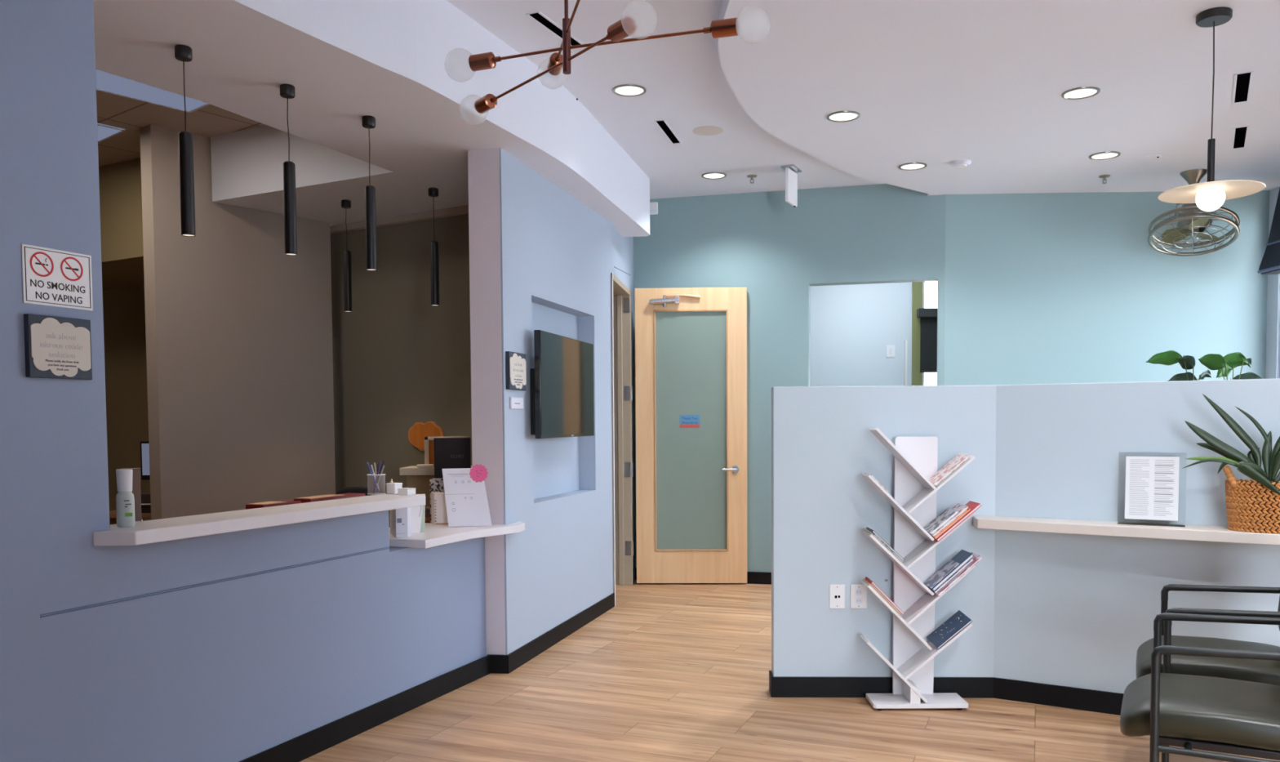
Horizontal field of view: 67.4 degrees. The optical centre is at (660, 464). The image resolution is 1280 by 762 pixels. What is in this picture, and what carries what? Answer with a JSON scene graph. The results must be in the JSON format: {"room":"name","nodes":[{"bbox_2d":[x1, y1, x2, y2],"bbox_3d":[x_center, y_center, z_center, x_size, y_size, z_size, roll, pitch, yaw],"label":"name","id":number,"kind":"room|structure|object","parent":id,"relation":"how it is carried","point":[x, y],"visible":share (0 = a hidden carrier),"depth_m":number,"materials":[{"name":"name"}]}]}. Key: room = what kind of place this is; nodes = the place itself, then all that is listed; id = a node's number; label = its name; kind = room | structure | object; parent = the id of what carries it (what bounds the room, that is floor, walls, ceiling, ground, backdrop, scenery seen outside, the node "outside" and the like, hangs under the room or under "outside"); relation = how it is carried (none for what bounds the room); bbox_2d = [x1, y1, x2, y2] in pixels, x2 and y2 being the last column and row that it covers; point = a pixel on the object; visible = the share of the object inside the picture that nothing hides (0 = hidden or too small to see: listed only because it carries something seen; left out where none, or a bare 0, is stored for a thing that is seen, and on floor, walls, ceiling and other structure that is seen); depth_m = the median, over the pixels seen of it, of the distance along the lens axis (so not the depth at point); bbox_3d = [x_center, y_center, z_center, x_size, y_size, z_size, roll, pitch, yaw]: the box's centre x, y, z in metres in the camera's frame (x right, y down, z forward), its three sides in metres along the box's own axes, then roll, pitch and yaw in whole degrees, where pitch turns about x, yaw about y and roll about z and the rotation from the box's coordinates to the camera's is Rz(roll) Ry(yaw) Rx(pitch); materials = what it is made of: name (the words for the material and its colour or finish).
{"room":"clinic waiting room","nodes":[
{"label":"clinic waiting room","id":0,"kind":"room"},
{"bbox_2d":[98,157,144,290],"bbox_3d":[-4.704,-1.864,7.852,3.900,0.700,0.900,1,3,29],"label":"wall","id":1,"kind":"structure","parent":0,"point":[120,183],"depth_m":6.91,"materials":[{"name":"paint"}]},
{"bbox_2d":[102,285,151,520],"bbox_3d":[-4.541,-0.288,8.409,4.100,2.600,0.100,1,3,29],"label":"wall","id":2,"kind":"structure","parent":0,"point":[123,308],"depth_m":8.42,"materials":[{"name":"paint"}]},
{"bbox_2d":[139,124,335,519],"bbox_3d":[-2.850,-0.542,6.603,0.150,3.250,1.249,2,3,38],"label":"wall","id":3,"kind":"structure","parent":0,"point":[239,353],"depth_m":6.43,"materials":[{"name":"beige paint"}]},
{"bbox_2d":[0,0,486,761],"bbox_3d":[-2.737,-0.080,0.796,0.162,2.840,9.468,1,3,21],"label":"wall","id":4,"kind":"structure","parent":0,"point":[57,686],"depth_m":3.10,"materials":[{"name":"paint"}]},
{"bbox_2d":[21,243,93,310],"bbox_3d":[-1.825,-0.564,2.908,0.004,0.172,0.221,1,3,21],"label":"no smoking sign","id":5,"kind":"object","parent":4,"relation":"attached to","point":[51,277],"visible":1,"depth_m":2.90,"materials":[{"name":"white plastic"}]},
{"bbox_2d":[23,313,92,379],"bbox_3d":[-1.819,-0.353,2.904,0.023,0.185,0.200,1,3,21],"label":"notice","id":6,"kind":"object","parent":4,"relation":"attached to","point":[55,347],"visible":1,"depth_m":2.89,"materials":[{"name":"beige"}]},
{"bbox_2d":[40,546,389,617],"bbox_3d":[-1.551,0.417,3.637,0.002,0.010,1.654,1,3,21],"label":"trim","id":7,"kind":"structure","parent":4,"relation":"attached to","point":[375,550],"depth_m":3.40,"materials":[{"name":"blue"}]},
{"bbox_2d":[93,493,425,546],"bbox_3d":[-1.508,0.199,3.793,0.265,0.045,1.636,1,3,21],"label":"countertop","id":8,"kind":"structure","parent":4,"relation":"on","point":[148,531],"depth_m":3.53,"materials":[{"name":"white laminate"}]},
{"bbox_2d":[115,468,135,527],"bbox_3d":[-1.770,0.110,3.173,0.069,0.190,0.046,1,3,21],"label":"pump bottle","id":9,"kind":"object","parent":8,"relation":"on","point":[125,500],"visible":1,"depth_m":3.15,"materials":[{"name":"white plastic"}]},
{"bbox_2d":[120,467,142,521],"bbox_3d":[-1.839,0.105,3.336,0.062,0.186,0.053,-2,3,-29],"label":"carton","id":10,"kind":"object","parent":8,"relation":"on","point":[136,471],"visible":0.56,"depth_m":3.32,"materials":[{"name":"brown"}]},
{"bbox_2d":[366,473,386,494],"bbox_3d":[-1.360,0.093,4.591,0.087,0.095,0.087,0,3,0],"label":"pen cup","id":11,"kind":"object","parent":8,"relation":"on","point":[369,475],"visible":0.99,"depth_m":4.56,"materials":[{"name":"silver metal"}]},
{"bbox_2d":[239,592,614,761],"bbox_3d":[-2.322,1.246,1.751,0.254,0.100,11.432,1,3,21],"label":"baseboard","id":12,"kind":"structure","parent":4,"relation":"attached to","point":[298,748],"depth_m":4.61,"materials":[{"name":"black rubber"}]},
{"bbox_2d":[389,520,524,548],"bbox_3d":[-1.139,0.353,5.008,0.607,0.040,0.900,1,3,21],"label":"shelf","id":13,"kind":"object","parent":4,"relation":"on","point":[434,535],"visible":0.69,"depth_m":4.84,"materials":[{"name":"white laminate"}]},
{"bbox_2d":[389,506,411,537],"bbox_3d":[-1.276,0.274,4.713,0.080,0.144,0.214,-1,3,-23],"label":"box","id":14,"kind":"object","parent":13,"relation":"on","point":[400,518],"visible":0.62,"depth_m":4.62,"materials":[{"name":"white cardboard"}]},
{"bbox_2d":[411,493,425,533],"bbox_3d":[-1.224,0.245,4.799,0.100,0.195,0.050,-2,3,-29],"label":"carton","id":15,"kind":"object","parent":13,"relation":"on","point":[418,513],"visible":0.6,"depth_m":4.81,"materials":[{"name":"white cardboard"}]},
{"bbox_2d":[431,492,448,524],"bbox_3d":[-1.199,0.238,5.238,0.084,0.170,0.139,-1,3,-24],"label":"notebook","id":16,"kind":"object","parent":13,"relation":"on","point":[438,506],"visible":0.8,"depth_m":5.20,"materials":[{"name":"white paper"}]},
{"bbox_2d":[442,467,492,526],"bbox_3d":[-1.030,0.173,5.098,0.255,0.307,0.040,-1,3,-14],"label":"sign","id":17,"kind":"object","parent":13,"relation":"on","point":[466,499],"visible":1,"depth_m":5.09,"materials":[{"name":"white paper"}]},
{"bbox_2d":[444,473,475,494],"bbox_3d":[-1.067,0.102,5.091,0.156,0.108,0.013,-1,3,-14],"label":"print","id":18,"kind":"object","parent":17,"relation":"attached to","point":[455,483],"depth_m":5.09,"materials":[{"name":"grey paper"}]},
{"bbox_2d":[469,464,488,482],"bbox_3d":[-0.972,0.046,5.119,0.098,0.096,0.011,-1,3,-14],"label":"sticker","id":19,"kind":"object","parent":17,"relation":"attached to","point":[478,473],"visible":1,"depth_m":5.12,"materials":[{"name":"pink paper"}]},
{"bbox_2d":[93,0,649,236],"bbox_3d":[-2.095,-1.845,4.059,2.594,0.430,8.555,0,3,11],"label":"ceiling","id":20,"kind":"structure","parent":0,"point":[403,64],"depth_m":4.52,"materials":[{"name":"paint"}]},
{"bbox_2d":[174,44,195,236],"bbox_3d":[-1.847,-1.255,3.733,0.062,0.722,0.062,0,3,0],"label":"pendant","id":21,"kind":"object","parent":20,"relation":"hanging from","point":[183,53],"visible":1,"depth_m":3.72,"materials":[{"name":"black metal"}]},
{"bbox_2d":[280,83,297,255],"bbox_3d":[-1.613,-1.276,4.164,0.062,0.722,0.062,0,3,0],"label":"pendant","id":22,"kind":"object","parent":20,"relation":"hanging from","point":[286,91],"visible":1,"depth_m":4.15,"materials":[{"name":"black metal"}]},
{"bbox_2d":[341,199,351,311],"bbox_3d":[-2.060,-1.368,6.302,0.062,0.722,0.062,0,3,0],"label":"pendant","id":23,"kind":"object","parent":20,"relation":"hanging from","point":[345,203],"visible":1,"depth_m":6.29,"materials":[{"name":"black metal"}]},
{"bbox_2d":[361,115,377,270],"bbox_3d":[-1.392,-1.296,4.595,0.062,0.722,0.062,0,3,0],"label":"pendant","id":24,"kind":"object","parent":20,"relation":"hanging from","point":[368,122],"visible":1,"depth_m":4.58,"materials":[{"name":"black metal"}]},
{"bbox_2d":[428,187,439,305],"bbox_3d":[-1.415,-1.358,5.993,0.062,0.722,0.062,0,3,0],"label":"pendant","id":25,"kind":"object","parent":20,"relation":"hanging from","point":[433,192],"visible":1,"depth_m":5.98,"materials":[{"name":"black metal"}]},
{"bbox_2d":[330,213,471,527],"bbox_3d":[-1.822,-0.347,6.927,2.300,2.820,0.120,1,3,30],"label":"wall","id":26,"kind":"structure","parent":0,"point":[401,360],"depth_m":6.87,"materials":[{"name":"beige paint"}]},
{"bbox_2d":[329,204,468,234],"bbox_3d":[-1.714,-1.728,6.730,1.850,0.045,0.100,1,3,30],"label":"trim","id":27,"kind":"structure","parent":26,"relation":"attached to","point":[460,210],"depth_m":6.72,"materials":[{"name":"beige paint"}]},
{"bbox_2d":[408,421,444,450],"bbox_3d":[-1.653,-0.200,6.753,0.322,0.209,0.021,1,3,30],"label":"board","id":28,"kind":"object","parent":26,"relation":"attached to","point":[417,433],"visible":0.8,"depth_m":6.76,"materials":[{"name":"orange"}]},
{"bbox_2d":[96,0,884,226],"bbox_3d":[0.238,-2.120,4.361,16.500,0.092,16.100,0,3,0],"label":"ceiling","id":29,"kind":"structure","parent":0,"point":[683,78],"depth_m":5.71,"materials":[{"name":"paint"}]},
{"bbox_2d":[97,122,125,142],"bbox_3d":[-4.006,-2.107,5.809,0.600,0.012,1.200,2,3,39],"label":"recessed light","id":30,"kind":"object","parent":29,"relation":"in","point":[104,131],"visible":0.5,"depth_m":6.11,"materials":[{"name":"paint"}]},
{"bbox_2d":[95,68,210,112],"bbox_3d":[-2.962,-2.081,5.093,0.600,0.012,1.200,2,3,39],"label":"recessed light","id":31,"kind":"object","parent":29,"relation":"in","point":[106,82],"visible":0.34,"depth_m":5.41,"materials":[{"name":"paint"}]},
{"bbox_2d":[525,11,587,50],"bbox_3d":[-0.493,-2.092,4.643,0.074,0.004,0.475,1,3,24],"label":"ceiling vent","id":32,"kind":"object","parent":29,"relation":"in","point":[541,19],"visible":0.64,"depth_m":4.58,"materials":[{"name":"black metal"}]},
{"bbox_2d":[468,0,738,113],"bbox_3d":[-0.284,-1.599,2.970,0.649,0.846,1.146,-2,3,-40],"label":"sputnik chandelier","id":33,"kind":"object","parent":29,"relation":"hanging from","point":[625,26],"visible":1,"depth_m":2.91,"materials":[{"name":"orange metal"}]},
{"bbox_2d":[468,51,501,71],"bbox_3d":[-0.550,-1.272,3.026,0.100,0.048,0.048,1,3,21],"label":"socket","id":34,"kind":"object","parent":33,"relation":"attached to","point":[486,60],"depth_m":3.01,"materials":[{"name":"orange metal"}]},
{"bbox_2d":[474,93,497,113],"bbox_3d":[-0.592,-1.239,3.285,0.048,0.049,0.100,-2,3,-40],"label":"socket","id":35,"kind":"object","parent":33,"relation":"attached to","point":[487,102],"depth_m":3.27,"materials":[{"name":"orange metal"}]},
{"bbox_2d":[546,52,562,75],"bbox_3d":[-0.344,-1.320,3.152,0.048,0.049,0.101,-1,3,-14],"label":"socket","id":36,"kind":"object","parent":33,"relation":"attached to","point":[554,59],"depth_m":3.13,"materials":[{"name":"orange metal"}]},
{"bbox_2d":[605,16,635,42],"bbox_3d":[-0.120,-1.229,2.721,0.048,0.050,0.101,-2,3,-39],"label":"socket","id":37,"kind":"object","parent":33,"relation":"attached to","point":[624,27],"depth_m":2.69,"materials":[{"name":"orange metal"}]},
{"bbox_2d":[702,17,738,38],"bbox_3d":[0.173,-1.266,2.787,0.100,0.048,0.048,0,3,17],"label":"socket","id":38,"kind":"object","parent":33,"relation":"attached to","point":[729,27],"depth_m":2.77,"materials":[{"name":"orange metal"}]},
{"bbox_2d":[612,84,646,96],"bbox_3d":[-0.180,-2.129,5.465,0.194,0.008,0.194,0,3,0],"label":"recessed light","id":39,"kind":"object","parent":29,"relation":"in","point":[624,90],"visible":1,"depth_m":5.46,"materials":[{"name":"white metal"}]},
{"bbox_2d":[615,85,643,95],"bbox_3d":[-0.180,-2.131,5.465,0.162,0.002,0.162,0,3,0],"label":"diffuser","id":40,"kind":"object","parent":39,"relation":"attached to","point":[620,90],"depth_m":5.46,"materials":[{"name":"white plastic"}]},
{"bbox_2d":[653,120,682,144],"bbox_3d":[0.053,-2.167,6.272,0.074,0.004,0.530,0,3,13],"label":"ceiling vent","id":41,"kind":"object","parent":29,"relation":"in","point":[664,126],"visible":1,"depth_m":6.25,"materials":[{"name":"black metal"}]},
{"bbox_2d":[780,164,801,207],"bbox_3d":[0.975,-2.079,7.177,0.100,0.272,0.219,1,3,26],"label":"exit sign","id":42,"kind":"object","parent":29,"relation":"hanging from","point":[791,177],"visible":1,"depth_m":7.14,"materials":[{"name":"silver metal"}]},
{"bbox_2d":[498,147,635,654],"bbox_3d":[-0.566,-0.561,6.736,0.281,3.250,3.214,0,3,12],"label":"wall","id":43,"kind":"structure","parent":0,"point":[559,255],"depth_m":5.98,"materials":[{"name":"blue paint"}]},
{"bbox_2d":[467,147,505,655],"bbox_3d":[-0.941,-0.275,5.188,0.178,2.820,0.005,0,3,14],"label":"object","id":44,"kind":"structure","parent":43,"relation":"attached to","point":[483,176],"depth_m":5.17,"materials":[{"name":"paint"}]},
{"bbox_2d":[505,351,526,390],"bbox_3d":[-0.796,-0.514,5.288,0.025,0.205,0.234,0,3,14],"label":"notice","id":45,"kind":"object","parent":43,"relation":"attached to","point":[515,362],"visible":1,"depth_m":5.25,"materials":[{"name":"beige paper"}]},
{"bbox_2d":[529,329,594,438],"bbox_3d":[-0.658,-0.479,5.965,0.193,0.615,1.042,0,3,13],"label":"television","id":46,"kind":"object","parent":43,"relation":"attached to","point":[562,377],"visible":0.98,"depth_m":5.79,"materials":[{"name":"black"}]},
{"bbox_2d":[612,271,615,606],"bbox_3d":[-0.346,-0.180,7.048,0.003,2.460,0.012,0,3,14],"label":"trim","id":47,"kind":"structure","parent":43,"relation":"attached to","point":[612,271],"depth_m":7.04,"materials":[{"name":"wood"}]},
{"bbox_2d":[610,272,633,592],"bbox_3d":[-0.384,-0.197,7.546,0.182,2.450,0.980,0,3,6],"label":"trim","id":48,"kind":"structure","parent":43,"relation":"attached to","point":[621,320],"depth_m":7.98,"materials":[{"name":"beige paint"}]},
{"bbox_2d":[300,579,1279,761],"bbox_3d":[0.257,1.200,4.508,16.500,0.080,16.100,0,3,0],"label":"floor","id":49,"kind":"structure","parent":0,"point":[672,672],"depth_m":4.41,"materials":[{"name":"brown wood"}]},
{"bbox_2d":[109,509,151,524],"bbox_3d":[-3.663,0.699,7.037,0.660,0.740,0.600,0,3,0],"label":"office desk","id":50,"kind":"object","parent":49,"relation":"on","point":[113,517],"visible":0.05,"depth_m":6.75,"materials":[{"name":"brown laminate"}]},
{"bbox_2d":[140,440,150,479],"bbox_3d":[-3.686,0.078,7.029,0.220,0.501,0.160,0,3,0],"label":"monitor","id":51,"kind":"object","parent":50,"relation":"on","point":[144,446],"visible":0.37,"depth_m":7.00,"materials":[{"name":"black metal"}]},
{"bbox_2d":[399,465,472,507],"bbox_3d":[-1.328,0.552,6.200,0.622,1.081,0.300,0,3,0],"label":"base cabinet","id":52,"kind":"object","parent":49,"relation":"on","point":[419,478],"visible":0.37,"depth_m":6.04,"materials":[{"name":"beige laminate"}]},
{"bbox_2d":[416,435,468,467],"bbox_3d":[-1.377,-0.080,6.050,0.318,0.195,0.055,0,3,0],"label":"frame","id":53,"kind":"object","parent":52,"relation":"on","point":[428,441],"visible":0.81,"depth_m":6.05,"materials":[{"name":"beige wood"}]},
{"bbox_2d":[859,427,975,710],"bbox_3d":[1.216,0.488,4.566,0.507,1.327,0.190,0,3,0],"label":"bookshelf","id":54,"kind":"object","parent":49,"relation":"on","point":[914,501],"visible":0.92,"depth_m":4.62,"materials":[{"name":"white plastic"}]},
{"bbox_2d":[926,609,972,648],"bbox_3d":[1.368,0.782,4.559,0.182,0.160,0.129,0,3,0],"label":"book","id":55,"kind":"object","parent":54,"relation":"on","point":[958,620],"visible":1,"depth_m":4.55,"materials":[{"name":"blue paper"}]},
{"bbox_2d":[928,453,970,485],"bbox_3d":[1.355,0.024,4.541,0.169,0.146,0.150,0,3,0],"label":"book","id":56,"kind":"object","parent":54,"relation":"on","point":[959,459],"visible":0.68,"depth_m":4.51,"materials":[{"name":"white paper"}]},
{"bbox_2d":[934,500,981,541],"bbox_3d":[1.386,0.266,4.535,0.209,0.178,0.150,0,3,0],"label":"book","id":57,"kind":"object","parent":54,"relation":"on","point":[973,505],"visible":0.52,"depth_m":4.46,"materials":[{"name":"red paper"}]},
{"bbox_2d":[933,507,970,538],"bbox_3d":[1.361,0.273,4.542,0.170,0.143,0.140,0,3,0],"label":"book","id":58,"kind":"object","parent":57,"relation":"on","point":[968,508],"visible":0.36,"depth_m":4.47,"materials":[{"name":"orange paper"}]},
{"bbox_2d":[932,509,967,537],"bbox_3d":[1.351,0.273,4.537,0.157,0.132,0.130,0,3,0],"label":"magazine","id":59,"kind":"object","parent":58,"relation":"on","point":[965,511],"visible":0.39,"depth_m":4.47,"materials":[{"name":"orange paper"}]},
{"bbox_2d":[930,502,968,537],"bbox_3d":[1.351,0.262,4.546,0.171,0.145,0.140,0,3,0],"label":"magazine","id":60,"kind":"object","parent":59,"relation":"on","point":[961,508],"visible":0.52,"depth_m":4.48,"materials":[{"name":"white paper"}]},
{"bbox_2d":[924,507,959,534],"bbox_3d":[1.324,0.268,4.552,0.136,0.116,0.140,0,3,0],"label":"magazine","id":61,"kind":"object","parent":60,"relation":"on","point":[948,513],"visible":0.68,"depth_m":4.52,"materials":[{"name":"white paper"}]},
{"bbox_2d":[933,551,982,595],"bbox_3d":[1.394,0.517,4.546,0.209,0.187,0.150,0,3,0],"label":"book","id":62,"kind":"object","parent":54,"relation":"on","point":[976,557],"visible":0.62,"depth_m":4.47,"materials":[{"name":"white paper"}]},
{"bbox_2d":[932,561,973,594],"bbox_3d":[1.371,0.526,4.553,0.172,0.154,0.140,0,3,0],"label":"magazine","id":63,"kind":"object","parent":62,"relation":"on","point":[966,566],"visible":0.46,"depth_m":4.49,"materials":[{"name":"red paper"}]},
{"bbox_2d":[930,558,973,593],"bbox_3d":[1.369,0.517,4.553,0.182,0.164,0.140,0,3,0],"label":"magazine","id":64,"kind":"object","parent":63,"relation":"on","point":[968,562],"visible":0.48,"depth_m":4.49,"materials":[{"name":"white paper"}]},
{"bbox_2d":[924,549,973,591],"bbox_3d":[1.366,0.501,4.562,0.198,0.178,0.150,0,3,0],"label":"book","id":65,"kind":"object","parent":64,"relation":"on","point":[962,557],"visible":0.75,"depth_m":4.49,"materials":[{"name":"blue paper"}]},
{"bbox_2d":[923,559,959,588],"bbox_3d":[1.331,0.518,4.560,0.134,0.120,0.130,0,3,0],"label":"magazine","id":66,"kind":"object","parent":65,"relation":"on","point":[950,565],"visible":0.93,"depth_m":4.55,"materials":[{"name":"white paper"}]},
{"bbox_2d":[1120,612,1279,761],"bbox_3d":[1.792,0.768,3.022,0.618,0.902,0.573,1,3,28],"label":"chair","id":67,"kind":"object","parent":49,"relation":"on","point":[1188,712],"visible":1,"depth_m":2.88,"materials":[{"name":"green leather"}]},
{"bbox_2d":[1136,583,1279,761],"bbox_3d":[2.126,0.740,3.599,0.618,0.902,0.573,1,3,27],"label":"chair","id":68,"kind":"object","parent":49,"relation":"on","point":[1264,671],"visible":0.58,"depth_m":3.45,"materials":[{"name":"black metal"}]},
{"bbox_3d":[-1.903,0.720,3.985,1.049,0.950,1.828,0,3,0],"label":"desk","id":69,"kind":"object","parent":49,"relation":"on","visible":0},
{"bbox_2d":[245,500,301,509],"bbox_3d":[-1.720,0.198,4.270,0.100,0.065,0.230,1,3,21],"label":"folder","id":70,"kind":"object","parent":69,"relation":"on","point":[260,504],"visible":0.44,"depth_m":4.20,"materials":[{"name":"red"}]},
{"bbox_2d":[293,493,364,502],"bbox_3d":[-1.586,0.180,4.612,0.100,0.068,0.385,1,3,21],"label":"folder","id":71,"kind":"object","parent":69,"relation":"on","point":[322,497],"visible":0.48,"depth_m":4.55,"materials":[{"name":"red"}]},
{"bbox_3d":[3.619,0.435,6.326,0.800,1.250,0.320,0,3,0],"label":"plant stand","id":72,"kind":"object","parent":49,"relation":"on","visible":0},
{"bbox_2d":[1146,350,1212,381],"bbox_3d":[3.387,-0.467,6.286,0.422,0.560,0.140,0,3,0],"label":"plant","id":73,"kind":"object","parent":72,"relation":"on","point":[1170,357],"visible":0.66,"depth_m":6.28,"materials":[{"name":"green plant"}]},
{"bbox_2d":[1198,351,1262,379],"bbox_3d":[3.738,-0.463,6.287,0.450,0.547,0.140,0,3,0],"label":"plant","id":74,"kind":"object","parent":72,"relation":"on","point":[1224,364],"visible":0.71,"depth_m":6.28,"materials":[{"name":"green plant"}]},
{"bbox_3d":[-1.226,0.733,5.748,0.340,0.760,0.460,0,3,0],"label":"desk","id":75,"kind":"object","parent":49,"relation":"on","visible":0},
{"bbox_2d":[433,437,471,477],"bbox_3d":[-1.222,0.098,5.685,0.213,0.514,0.150,0,3,0],"label":"monitor","id":76,"kind":"object","parent":75,"relation":"on","point":[449,452],"visible":0.71,"depth_m":5.62,"materials":[{"name":"black plastic"}]},
{"bbox_2d":[810,281,912,386],"bbox_3d":[1.090,-0.729,10.328,3.188,3.250,0.100,0,3,0],"label":"wall","id":77,"kind":"structure","parent":0,"point":[852,326],"depth_m":10.25,"materials":[{"name":"white paint"}]},
{"bbox_2d":[911,281,922,385],"bbox_3d":[4.040,-0.745,10.318,2.712,3.250,0.120,0,3,0],"label":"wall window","id":78,"kind":"structure","parent":77,"relation":"in","point":[917,295],"depth_m":10.23,"materials":[{"name":"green paint"}]},
{"bbox_2d":[916,307,937,372],"bbox_3d":[3.524,-1.314,10.143,1.620,0.670,0.100,0,3,0],"label":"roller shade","id":79,"kind":"object","parent":77,"relation":"attached to","point":[928,327],"visible":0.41,"depth_m":10.15,"materials":[{"name":"black fabric"}]},
{"bbox_2d":[633,183,1269,572],"bbox_3d":[2.094,-0.625,7.867,5.733,3.250,0.454,0,3,9],"label":"wall","id":80,"kind":"structure","parent":0,"point":[1039,287],"depth_m":7.58,"materials":[{"name":"blue paint"}]},
{"bbox_2d":[623,287,746,582],"bbox_3d":[0.206,-0.234,7.971,1.017,2.455,0.108,0,3,2],"label":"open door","id":81,"kind":"structure","parent":80,"relation":"in","point":[691,343],"depth_m":7.99,"materials":[{"name":"brown wood"}]},
{"bbox_2d":[680,414,699,427],"bbox_3d":[0.239,-0.361,7.987,0.165,0.105,0.003,0,3,2],"label":"sticker","id":82,"kind":"object","parent":81,"relation":"attached to","point":[686,420],"visible":1,"depth_m":7.99,"materials":[{"name":"blue paper"}]},
{"bbox_2d":[635,567,771,584],"bbox_3d":[2.092,0.951,7.862,5.735,0.100,0.327,0,3,9],"label":"baseboard","id":83,"kind":"structure","parent":80,"relation":"attached to","point":[753,577],"depth_m":8.04,"materials":[{"name":"black rubber"}]},
{"bbox_2d":[718,0,1279,195],"bbox_3d":[2.551,-2.031,4.115,4.565,0.114,7.400,0,3,0],"label":"ceiling","id":84,"kind":"structure","parent":0,"point":[937,84],"depth_m":5.13,"materials":[{"name":"paint"}]},
{"bbox_2d":[826,110,860,121],"bbox_3d":[1.063,-2.028,5.593,0.194,0.008,0.194,0,3,0],"label":"recessed light","id":85,"kind":"object","parent":84,"relation":"in","point":[844,115],"visible":1,"depth_m":5.59,"materials":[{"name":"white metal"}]},
{"bbox_2d":[1061,86,1100,99],"bbox_3d":[2.281,-2.018,5.217,0.194,0.008,0.194,0,3,0],"label":"recessed light","id":86,"kind":"object","parent":84,"relation":"in","point":[1082,92],"visible":1,"depth_m":5.21,"materials":[{"name":"white metal"}]},
{"bbox_2d":[1064,88,1097,97],"bbox_3d":[2.281,-2.020,5.216,0.162,0.002,0.162,0,3,0],"label":"diffuser","id":87,"kind":"object","parent":86,"relation":"attached to","point":[1073,92],"depth_m":5.21,"materials":[{"name":"white plastic"}]},
{"bbox_2d":[1147,168,1239,256],"bbox_3d":[3.813,-1.819,6.878,0.582,0.568,0.574,0,3,0],"label":"fan","id":88,"kind":"object","parent":84,"relation":"hanging from","point":[1192,220],"visible":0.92,"depth_m":6.86,"materials":[{"name":"silver metal"}]},
{"bbox_2d":[1157,6,1266,211],"bbox_3d":[2.425,-1.549,4.225,0.414,0.858,0.414,0,3,0],"label":"pendant","id":89,"kind":"object","parent":84,"relation":"hanging from","point":[1210,195],"visible":1,"depth_m":4.21,"materials":[{"name":"black metal"}]},
{"bbox_2d":[1231,125,1249,149],"bbox_3d":[3.665,-2.064,6.077,0.084,0.004,0.535,1,3,29],"label":"ceiling vent","id":90,"kind":"object","parent":84,"relation":"in","point":[1240,135],"visible":1,"depth_m":6.06,"materials":[{"name":"black metal"}]},
{"bbox_2d":[1231,71,1253,104],"bbox_3d":[3.127,-2.021,5.165,0.084,0.004,0.540,1,3,29],"label":"ceiling vent","id":91,"kind":"object","parent":84,"relation":"in","point":[1242,82],"visible":1,"depth_m":5.15,"materials":[{"name":"black metal"}]},
{"bbox_2d":[771,377,1279,693],"bbox_3d":[2.745,0.402,4.023,4.657,1.530,0.530,1,3,24],"label":"wall","id":92,"kind":"structure","parent":0,"point":[1060,609],"depth_m":4.62,"materials":[{"name":"blue paint"}]},
{"bbox_2d":[829,584,844,608],"bbox_3d":[0.865,0.647,4.713,0.075,0.118,0.008,0,3,2],"label":"outlet","id":93,"kind":"object","parent":92,"relation":"attached to","point":[837,592],"visible":1,"depth_m":4.71,"materials":[{"name":"white plastic"}]},
{"bbox_2d":[850,584,866,608],"bbox_3d":[0.971,0.646,4.709,0.080,0.118,0.009,0,3,2],"label":"power outlet","id":94,"kind":"object","parent":92,"relation":"attached to","point":[858,592],"visible":0.91,"depth_m":4.71,"materials":[{"name":"white plastic"}]},
{"bbox_2d":[768,670,1124,715],"bbox_3d":[2.710,1.119,4.000,4.656,0.100,0.428,1,3,24],"label":"baseboard","id":95,"kind":"structure","parent":92,"relation":"attached to","point":[1076,698],"depth_m":4.71,"materials":[{"name":"black rubber"}]},
{"bbox_2d":[973,515,1279,545],"bbox_3d":[2.920,0.309,3.713,3.392,0.045,0.338,1,3,31],"label":"wall ledge","id":96,"kind":"object","parent":92,"relation":"attached to","point":[1144,530],"visible":1,"depth_m":4.21,"materials":[{"name":"wood"}]},
{"bbox_2d":[1222,465,1279,533],"bbox_3d":[2.532,0.142,3.984,0.352,0.273,0.217,1,3,28],"label":"wicker basket","id":97,"kind":"object","parent":96,"relation":"on","point":[1251,506],"visible":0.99,"depth_m":3.95,"materials":[{"name":"brown wicker"}]},
{"bbox_2d":[1182,393,1279,494],"bbox_3d":[2.445,-0.083,4.009,0.456,0.437,0.202,1,3,35],"label":"leaf plant","id":98,"kind":"object","parent":97,"relation":"in","point":[1250,465],"visible":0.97,"depth_m":4.02,"materials":[{"name":"green plant"}]},
{"bbox_3d":[2.177,0.106,4.258,0.281,0.322,0.223,0,3,0],"label":"acrylic sign holder","id":99,"kind":"object","parent":96,"relation":"on","visible":0},
{"bbox_2d":[1124,456,1179,520],"bbox_3d":[2.172,0.104,4.249,0.210,0.279,0.023,1,3,31],"label":"sheet","id":100,"kind":"object","parent":99,"relation":"in","point":[1152,482],"visible":1,"depth_m":4.25,"materials":[{"name":"white paper"}]},
{"bbox_2d":[1265,186,1279,378],"bbox_3d":[4.822,-0.477,4.184,0.160,3.250,15.600,0,3,0],"label":"window","id":101,"kind":"structure","parent":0,"point":[1272,366],"depth_m":7.43,"materials":[{"name":"glass"}]},
{"bbox_2d":[1257,187,1279,274],"bbox_3d":[4.590,-1.704,6.132,0.242,0.650,2.100,0,3,0],"label":"shade","id":102,"kind":"object","parent":101,"relation":"attached to","point":[1270,262],"visible":1,"depth_m":7.11,"materials":[{"name":"black fabric"}]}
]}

